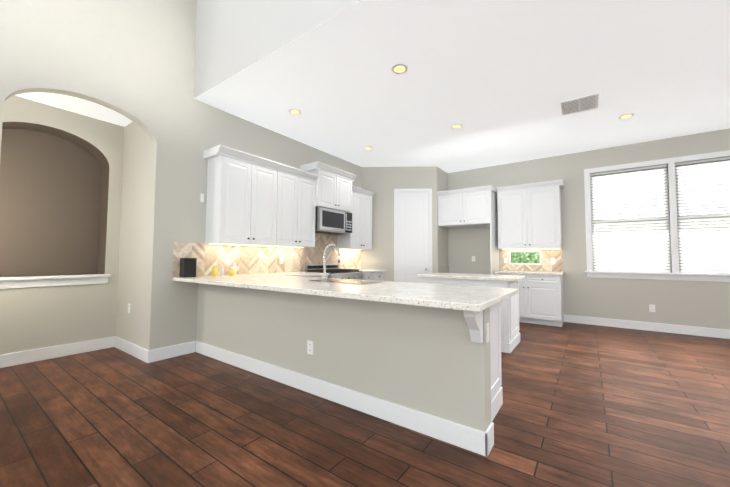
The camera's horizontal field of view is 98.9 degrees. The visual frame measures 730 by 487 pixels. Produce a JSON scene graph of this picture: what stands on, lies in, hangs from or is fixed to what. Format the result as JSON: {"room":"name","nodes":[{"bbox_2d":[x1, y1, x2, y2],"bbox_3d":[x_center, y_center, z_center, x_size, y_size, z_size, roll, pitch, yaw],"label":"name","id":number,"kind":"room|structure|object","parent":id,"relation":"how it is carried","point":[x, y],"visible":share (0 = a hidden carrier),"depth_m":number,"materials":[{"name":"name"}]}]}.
{"room":"kitchen","nodes":[
{"label":"kitchen","id":0,"kind":"room"},
{"bbox_2d":[0,95,123,354],"bbox_3d":[-4.827,-0.214,2.075,0.300,2.880,5.400,-2,-3,36],"label":"wall","id":1,"kind":"structure","parent":0,"point":[61,171],"depth_m":3.74,"materials":[{"name":"beige paint"}]},
{"bbox_2d":[0,274,110,288],"bbox_3d":[-3.595,0.423,3.475,0.050,0.120,1.220,-2,-3,36],"label":"trim","id":2,"kind":"structure","parent":1,"relation":"attached to","point":[31,281],"depth_m":3.54,"materials":[{"name":"white wood"}]},
{"bbox_2d":[0,337,111,367],"bbox_3d":[-4.706,1.153,1.920,0.016,0.135,5.160,-2,-3,36],"label":"baseboard","id":3,"kind":"structure","parent":1,"relation":"attached to","point":[22,357],"depth_m":3.54,"materials":[{"name":"white wood"}]},
{"bbox_2d":[15,92,132,126],"bbox_3d":[-4.370,-1.715,1.823,1.044,0.100,5.400,-2,-3,36],"label":"ceiling","id":4,"kind":"structure","parent":0,"point":[83,107],"depth_m":3.59,"materials":[{"name":"white paint"}]},
{"bbox_2d":[116,122,151,347],"bbox_3d":[-2.843,-0.119,3.900,1.043,2.880,0.120,-2,-3,36],"label":"wall","id":5,"kind":"structure","parent":0,"point":[134,230],"depth_m":3.80,"materials":[{"name":"beige paint"}]},
{"bbox_2d":[112,336,147,362],"bbox_3d":[-2.775,1.246,3.696,1.030,0.135,0.020,-2,-3,36],"label":"baseboard","id":6,"kind":"structure","parent":5,"relation":"attached to","point":[141,353],"depth_m":3.68,"materials":[{"name":"white wood"}]},
{"bbox_2d":[0,0,361,351],"bbox_3d":[-2.795,-0.926,2.996,0.120,4.410,9.200,-2,-3,36],"label":"wall","id":7,"kind":"structure","parent":0,"point":[133,61],"depth_m":3.52,"materials":[{"name":"beige paint"}]},
{"bbox_2d":[148,341,195,362],"bbox_3d":[-2.216,1.245,3.604,0.020,0.135,0.480,-2,-3,36],"label":"baseboard","id":8,"kind":"structure","parent":7,"relation":"attached to","point":[167,352],"depth_m":3.58,"materials":[{"name":"white wood"}]},
{"bbox_2d":[200,194,203,202],"bbox_3d":[-2.042,-0.569,3.916,0.020,0.110,0.040,-2,-3,36],"label":"sensor box","id":9,"kind":"object","parent":7,"relation":"attached to","point":[202,198],"visible":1,"depth_m":3.91,"materials":[{"name":"plastic"}]},
{"bbox_2d":[173,242,300,276],"bbox_3d":[-1.653,0.227,4.442,0.001,0.408,1.992,-2,-3,36],"label":"tile backsplash","id":10,"kind":"structure","parent":7,"relation":"attached to","point":[252,259],"depth_m":4.31,"materials":[{"name":"beige tile"}]},
{"bbox_2d":[225,256,229,263],"bbox_3d":[-1.837,0.220,4.184,0.007,0.115,0.070,-2,-3,36],"label":"outlet","id":11,"kind":"object","parent":10,"relation":"attached to","point":[227,260],"visible":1,"depth_m":4.18,"materials":[{"name":"plastic"}]},
{"bbox_2d":[205,145,278,244],"bbox_3d":[-1.636,-0.573,4.217,0.328,1.170,0.840,-2,-3,36],"label":"upper cabinet","id":12,"kind":"object","parent":7,"relation":"attached to","point":[253,200],"depth_m":4.00,"materials":[{"name":"white wood"}]},
{"bbox_2d":[271,165,314,246],"bbox_3d":[-1.166,-0.540,4.875,0.328,1.170,0.779,-2,-3,36],"label":"upper cabinet","id":13,"kind":"object","parent":7,"relation":"attached to","point":[296,186],"depth_m":4.76,"materials":[{"name":"white wood"}]},
{"bbox_2d":[301,233,336,271],"bbox_3d":[-0.806,0.151,5.631,0.001,0.678,0.916,-2,-3,36],"label":"tile backsplash","id":14,"kind":"structure","parent":7,"relation":"attached to","point":[312,255],"depth_m":5.64,"materials":[{"name":"beige tile"}]},
{"bbox_2d":[303,161,354,212],"bbox_3d":[-0.652,-0.946,5.575,0.368,0.710,0.919,-2,-3,36],"label":"upper cabinet","id":15,"kind":"object","parent":7,"relation":"attached to","point":[334,189],"depth_m":5.39,"materials":[{"name":"white wood"}]},
{"bbox_2d":[315,206,351,234],"bbox_3d":[-0.624,-0.388,5.526,0.447,0.399,0.870,-2,-3,36],"label":"microwave","id":16,"kind":"object","parent":15,"relation":"attached to","point":[332,221],"visible":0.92,"depth_m":5.35,"materials":[{"name":"silver metal"}]},
{"bbox_2d":[337,249,360,268],"bbox_3d":[-0.310,0.321,6.319,0.001,0.408,0.788,-2,-3,36],"label":"tile backsplash","id":17,"kind":"structure","parent":7,"relation":"attached to","point":[354,259],"depth_m":6.34,"materials":[{"name":"beige tile"}]},
{"bbox_2d":[337,189,374,248],"bbox_3d":[-0.195,-0.472,6.232,0.328,1.170,0.718,-2,-3,36],"label":"upper cabinet","id":18,"kind":"object","parent":7,"relation":"attached to","point":[360,237],"depth_m":6.10,"materials":[{"name":"white wood"}]},
{"bbox_2d":[209,243,531,249],"bbox_3d":[0.831,0.053,4.878,3.470,0.031,4.775,-2,-3,36],"label":"light strips","id":19,"kind":"object","parent":18,"relation":"attached to","point":[342,249],"visible":0.91,"depth_m":4.80,"materials":[{"name":"white"}]},
{"bbox_2d":[194,0,360,97],"bbox_3d":[1.012,-2.523,1.737,7.610,1.294,0.121,-2,-3,36],"label":"wall","id":20,"kind":"structure","parent":0,"point":[233,37],"depth_m":3.28,"materials":[{"name":"white paint"}]},
{"bbox_2d":[0,322,729,486],"bbox_3d":[0.312,1.266,1.663,9.074,0.060,10.825,-2,-3,36],"label":"floor","id":21,"kind":"structure","parent":0,"point":[585,405],"depth_m":2.15,"materials":[{"name":"brown wood"}]},
{"bbox_2d":[302,264,363,279],"bbox_3d":[-0.511,0.883,5.385,0.700,1.040,0.895,-2,-3,36],"label":"range","id":22,"kind":"object","parent":21,"relation":"on","point":[334,270],"visible":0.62,"depth_m":5.32,"materials":[{"name":"silver metal"}]},
{"bbox_2d":[196,283,490,431],"bbox_3d":[-0.636,0.849,2.909,3.414,0.878,0.140,-2,-3,36],"label":"wall","id":23,"kind":"structure","parent":21,"relation":"on","point":[433,361],"depth_m":2.36,"materials":[{"name":"beige paint"}]},
{"bbox_2d":[307,340,312,354],"bbox_3d":[-0.474,0.900,2.700,0.070,0.115,0.007,-2,-3,36],"label":"outlet","id":24,"kind":"object","parent":23,"relation":"attached to","point":[309,347],"visible":1,"depth_m":2.70,"materials":[{"name":"plastic"}]},
{"bbox_2d":[196,341,491,456],"bbox_3d":[-0.679,1.217,2.822,3.431,0.135,0.020,-2,-3,36],"label":"baseboard","id":25,"kind":"structure","parent":23,"relation":"attached to","point":[477,441],"depth_m":2.31,"materials":[{"name":"white wood"}]},
{"bbox_2d":[486,323,488,342],"bbox_3d":[0.758,0.550,1.927,0.008,0.115,0.060,-2,-3,36],"label":"outlet","id":26,"kind":"object","parent":23,"relation":"attached to","point":[487,332],"visible":0.96,"depth_m":1.91,"materials":[{"name":"plastic"}]},
{"bbox_2d":[364,272,382,280],"bbox_3d":[-0.087,0.998,6.084,0.607,0.880,0.715,-2,-3,36],"label":"base cabinet","id":27,"kind":"object","parent":21,"relation":"on","point":[377,276],"depth_m":5.95,"materials":[{"name":"white wood"}]},
{"bbox_2d":[359,269,385,272],"bbox_3d":[-0.055,0.539,6.121,0.637,0.040,0.776,-2,-3,36],"label":"countertop","id":28,"kind":"structure","parent":27,"relation":"on","point":[368,270],"depth_m":5.91,"materials":[{"name":"stone"}]},
{"bbox_2d":[421,277,519,352],"bbox_3d":[1.492,0.932,4.463,1.198,0.879,0.708,-2,-3,36],"label":"base cabinet","id":29,"kind":"object","parent":21,"relation":"on","point":[510,335],"visible":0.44,"depth_m":4.00,"materials":[{"name":"white wood"}]},
{"bbox_2d":[418,273,524,281],"bbox_3d":[1.508,0.471,4.468,1.290,0.040,0.770,-2,-3,36],"label":"countertop","id":30,"kind":"structure","parent":29,"relation":"on","point":[491,277],"depth_m":4.23,"materials":[{"name":"stone"}]},
{"bbox_2d":[463,302,502,421],"bbox_3d":[0.835,0.821,2.115,0.093,0.878,0.950,-2,-3,36],"label":"peninsula end panel","id":31,"kind":"object","parent":21,"relation":"on","point":[474,321],"visible":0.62,"depth_m":2.30,"materials":[{"name":"white wood"}]},
{"bbox_2d":[490,190,498,274],"bbox_3d":[2.586,0.220,6.218,0.021,2.476,0.617,-2,-3,36],"label":"panel","id":32,"kind":"object","parent":21,"relation":"on","point":[494,256],"visible":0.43,"depth_m":6.16,"materials":[{"name":"white wood"}]},
{"bbox_2d":[495,273,563,326],"bbox_3d":[3.055,1.003,5.827,1.055,0.880,0.644,-2,-3,36],"label":"base cabinet","id":33,"kind":"object","parent":21,"relation":"on","point":[541,299],"visible":0.75,"depth_m":5.48,"materials":[{"name":"white wood"}]},
{"bbox_2d":[495,270,564,274],"bbox_3d":[3.072,0.543,5.842,1.084,0.040,0.637,-2,-3,36],"label":"countertop","id":34,"kind":"structure","parent":33,"relation":"on","point":[530,272],"depth_m":5.64,"materials":[{"name":"stone"}]},
{"bbox_3d":[-0.192,0.859,3.055,2.668,0.878,0.611,-2,-3,36],"label":"base cabinet","id":35,"kind":"object","parent":21,"relation":"on","visible":0},
{"bbox_2d":[289,272,328,275],"bbox_3d":[-1.082,0.467,4.685,0.637,0.040,0.912,-2,-3,36],"label":"countertop","id":36,"kind":"structure","parent":35,"relation":"on","point":[290,273],"depth_m":4.65,"materials":[{"name":"stone"}]},
{"bbox_2d":[173,272,517,311],"bbox_3d":[-0.507,0.395,3.053,3.472,0.040,1.080,-2,-3,36],"label":"countertop","id":37,"kind":"structure","parent":35,"relation":"on","point":[467,298],"depth_m":2.36,"materials":[{"name":"stone"}]},
{"bbox_2d":[179,258,196,276],"bbox_3d":[-2.087,0.283,3.683,0.120,0.224,0.140,-2,-3,36],"label":"speaker box","id":38,"kind":"object","parent":37,"relation":"on","point":[187,267],"visible":0.98,"depth_m":3.64,"materials":[{"name":"black plastic"}]},
{"bbox_2d":[212,264,216,275],"bbox_3d":[-1.859,0.327,3.863,0.056,0.154,0.056,-2,-3,36],"label":"bottle","id":39,"kind":"object","parent":37,"relation":"on","point":[214,270],"visible":1,"depth_m":3.84,"materials":[{"name":"yellow plastic"}]},
{"bbox_2d":[220,265,223,275],"bbox_3d":[-1.822,0.343,3.983,0.044,0.134,0.044,-2,-3,36],"label":"bottle","id":40,"kind":"object","parent":37,"relation":"on","point":[221,271],"visible":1,"depth_m":3.97,"materials":[{"name":"white plastic"}]},
{"bbox_2d":[229,267,234,275],"bbox_3d":[-1.702,0.354,3.995,0.060,0.114,0.060,-2,-3,36],"label":"bottle","id":41,"kind":"object","parent":37,"relation":"on","point":[231,271],"visible":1,"depth_m":3.98,"materials":[{"name":"yellow plastic"}]},
{"bbox_2d":[322,244,339,278],"bbox_3d":[-0.359,0.201,3.492,0.252,0.389,0.105,-2,-3,36],"label":"gooseneck faucet","id":42,"kind":"object","parent":37,"relation":"on","point":[324,275],"visible":1,"depth_m":3.50,"materials":[{"name":"silver metal"}]},
{"bbox_2d":[306,278,387,284],"bbox_3d":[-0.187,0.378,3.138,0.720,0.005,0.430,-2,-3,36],"label":"sink basin","id":43,"kind":"object","parent":37,"relation":"in","point":[349,281],"visible":0.96,"depth_m":3.07,"materials":[{"name":"silver metal"}]},
{"bbox_2d":[361,166,448,281],"bbox_3d":[0.884,-0.077,6.908,1.415,3.115,1.505,-2,-3,36],"label":"wall","id":44,"kind":"structure","parent":0,"point":[382,183],"depth_m":6.67,"materials":[{"name":"beige paint"}]},
{"bbox_2d":[394,189,431,282],"bbox_3d":[1.015,0.149,6.596,0.683,2.635,0.449,-2,-3,36],"label":"pantry door","id":45,"kind":"structure","parent":44,"relation":"in","point":[412,234],"depth_m":6.61,"materials":[{"name":"white wood"}]},
{"bbox_2d":[194,0,729,172],"bbox_3d":[2.474,-1.823,3.758,7.850,0.100,5.158,-2,-3,36],"label":"ceiling","id":46,"kind":"structure","parent":0,"point":[499,80],"depth_m":3.44,"materials":[{"name":"white paint"}]},
{"bbox_2d":[289,109,300,114],"bbox_3d":[-0.941,-1.768,4.197,0.170,0.008,0.170,-2,-3,36],"label":"recessed light","id":47,"kind":"object","parent":46,"relation":"in","point":[295,111],"visible":1,"depth_m":4.18,"materials":[{"name":"yellow"}]},
{"bbox_2d":[392,64,407,73],"bbox_3d":[0.360,-1.805,3.232,0.170,0.008,0.170,-2,-3,36],"label":"recessed light","id":48,"kind":"object","parent":46,"relation":"in","point":[399,68],"visible":1,"depth_m":3.22,"materials":[{"name":"yellow"}]},
{"bbox_2d":[451,124,462,128],"bbox_3d":[1.360,-1.735,4.630,0.170,0.008,0.170,-2,-3,36],"label":"recessed light","id":49,"kind":"object","parent":46,"relation":"in","point":[456,126],"visible":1,"depth_m":4.62,"materials":[{"name":"yellow"}]},
{"bbox_2d":[560,93,598,115],"bbox_3d":[2.721,-1.753,3.964,0.390,0.018,0.420,-2,-3,36],"label":"ceiling vent","id":50,"kind":"object","parent":46,"relation":"in","point":[585,103],"visible":0.98,"depth_m":3.93,"materials":[{"name":"white metal"}]},
{"bbox_2d":[618,113,633,118],"bbox_3d":[3.576,-1.739,4.275,0.170,0.008,0.170,-2,-3,36],"label":"recessed light","id":51,"kind":"object","parent":46,"relation":"in","point":[626,116],"visible":1,"depth_m":4.27,"materials":[{"name":"yellow"}]},
{"bbox_2d":[448,128,729,329],"bbox_3d":[3.930,-0.115,5.731,7.850,3.115,0.120,-2,-3,36],"label":"wall","id":52,"kind":"structure","parent":0,"point":[706,304],"depth_m":5.55,"materials":[{"name":"beige paint"}]},
{"bbox_2d":[437,185,496,227],"bbox_3d":[2.164,-0.733,6.545,1.112,0.725,0.656,-2,-3,36],"label":"upper cabinet","id":53,"kind":"object","parent":52,"relation":"attached to","point":[463,207],"visible":0.94,"depth_m":6.32,"materials":[{"name":"white wood"}]},
{"bbox_2d":[502,250,509,269],"bbox_3d":[2.875,0.331,6.384,0.145,0.428,0.001,-2,-3,36],"label":"tile backsplash","id":54,"kind":"structure","parent":52,"relation":"attached to","point":[505,254],"depth_m":6.38,"materials":[{"name":"beige tile"}]},
{"bbox_2d":[510,264,541,270],"bbox_3d":[3.165,0.478,6.169,0.570,0.118,0.001,-2,-3,36],"label":"tile backsplash","id":55,"kind":"structure","parent":52,"relation":"attached to","point":[527,267],"depth_m":6.16,"materials":[{"name":"beige tile"}]},
{"bbox_2d":[512,252,539,262],"bbox_3d":[3.243,0.284,6.285,0.810,0.520,0.005,-2,-3,36],"label":"window","id":56,"kind":"structure","parent":52,"relation":"in","point":[525,257],"depth_m":6.28,"materials":[{"name":"clear"}]},
{"bbox_2d":[496,179,563,248],"bbox_3d":[3.161,-0.508,5.987,1.110,1.215,0.386,-2,-3,36],"label":"upper cabinet","id":57,"kind":"object","parent":52,"relation":"attached to","point":[529,215],"visible":1,"depth_m":5.86,"materials":[{"name":"white wood"}]},
{"bbox_2d":[541,249,562,271],"bbox_3d":[3.536,0.313,5.912,0.340,0.428,0.001,-2,-3,36],"label":"tile backsplash","id":58,"kind":"structure","parent":52,"relation":"attached to","point":[547,255],"depth_m":5.91,"materials":[{"name":"beige tile"}]},
{"bbox_2d":[509,150,729,281],"bbox_3d":[4.408,-0.381,5.340,3.595,1.955,0.160,-2,-3,36],"label":"window","id":59,"kind":"structure","parent":52,"relation":"in","point":[675,274],"depth_m":5.03,"materials":[{"name":"white wood"}]},
{"bbox_2d":[590,156,729,273],"bbox_3d":[4.924,-0.412,4.992,2.104,1.746,0.050,-2,-3,36],"label":"window blinds","id":60,"kind":"object","parent":59,"relation":"attached to","point":[621,247],"visible":0.92,"depth_m":5.08,"materials":[{"name":"white plastic"}]},
{"bbox_2d":[564,314,729,338],"bbox_3d":[5.291,1.331,4.598,4.056,0.135,0.020,-2,-3,36],"label":"baseboard","id":61,"kind":"structure","parent":52,"relation":"attached to","point":[659,327],"depth_m":5.05,"materials":[{"name":"white wood"}]},
{"bbox_2d":[649,305,654,311],"bbox_3d":[4.663,1.052,5.069,0.070,0.115,0.007,-2,-3,36],"label":"outlet","id":62,"kind":"object","parent":52,"relation":"attached to","point":[651,308],"visible":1,"depth_m":5.07,"materials":[{"name":"plastic"}]},
{"label":"outside","id":63,"kind":"structure","parent":0,"visible":0},
{"bbox_2d":[593,163,729,241],"bbox_3d":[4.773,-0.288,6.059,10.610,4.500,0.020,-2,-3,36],"label":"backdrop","id":64,"kind":"structure","parent":63,"point":[656,192],"depth_m":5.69,"materials":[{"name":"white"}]}
]}

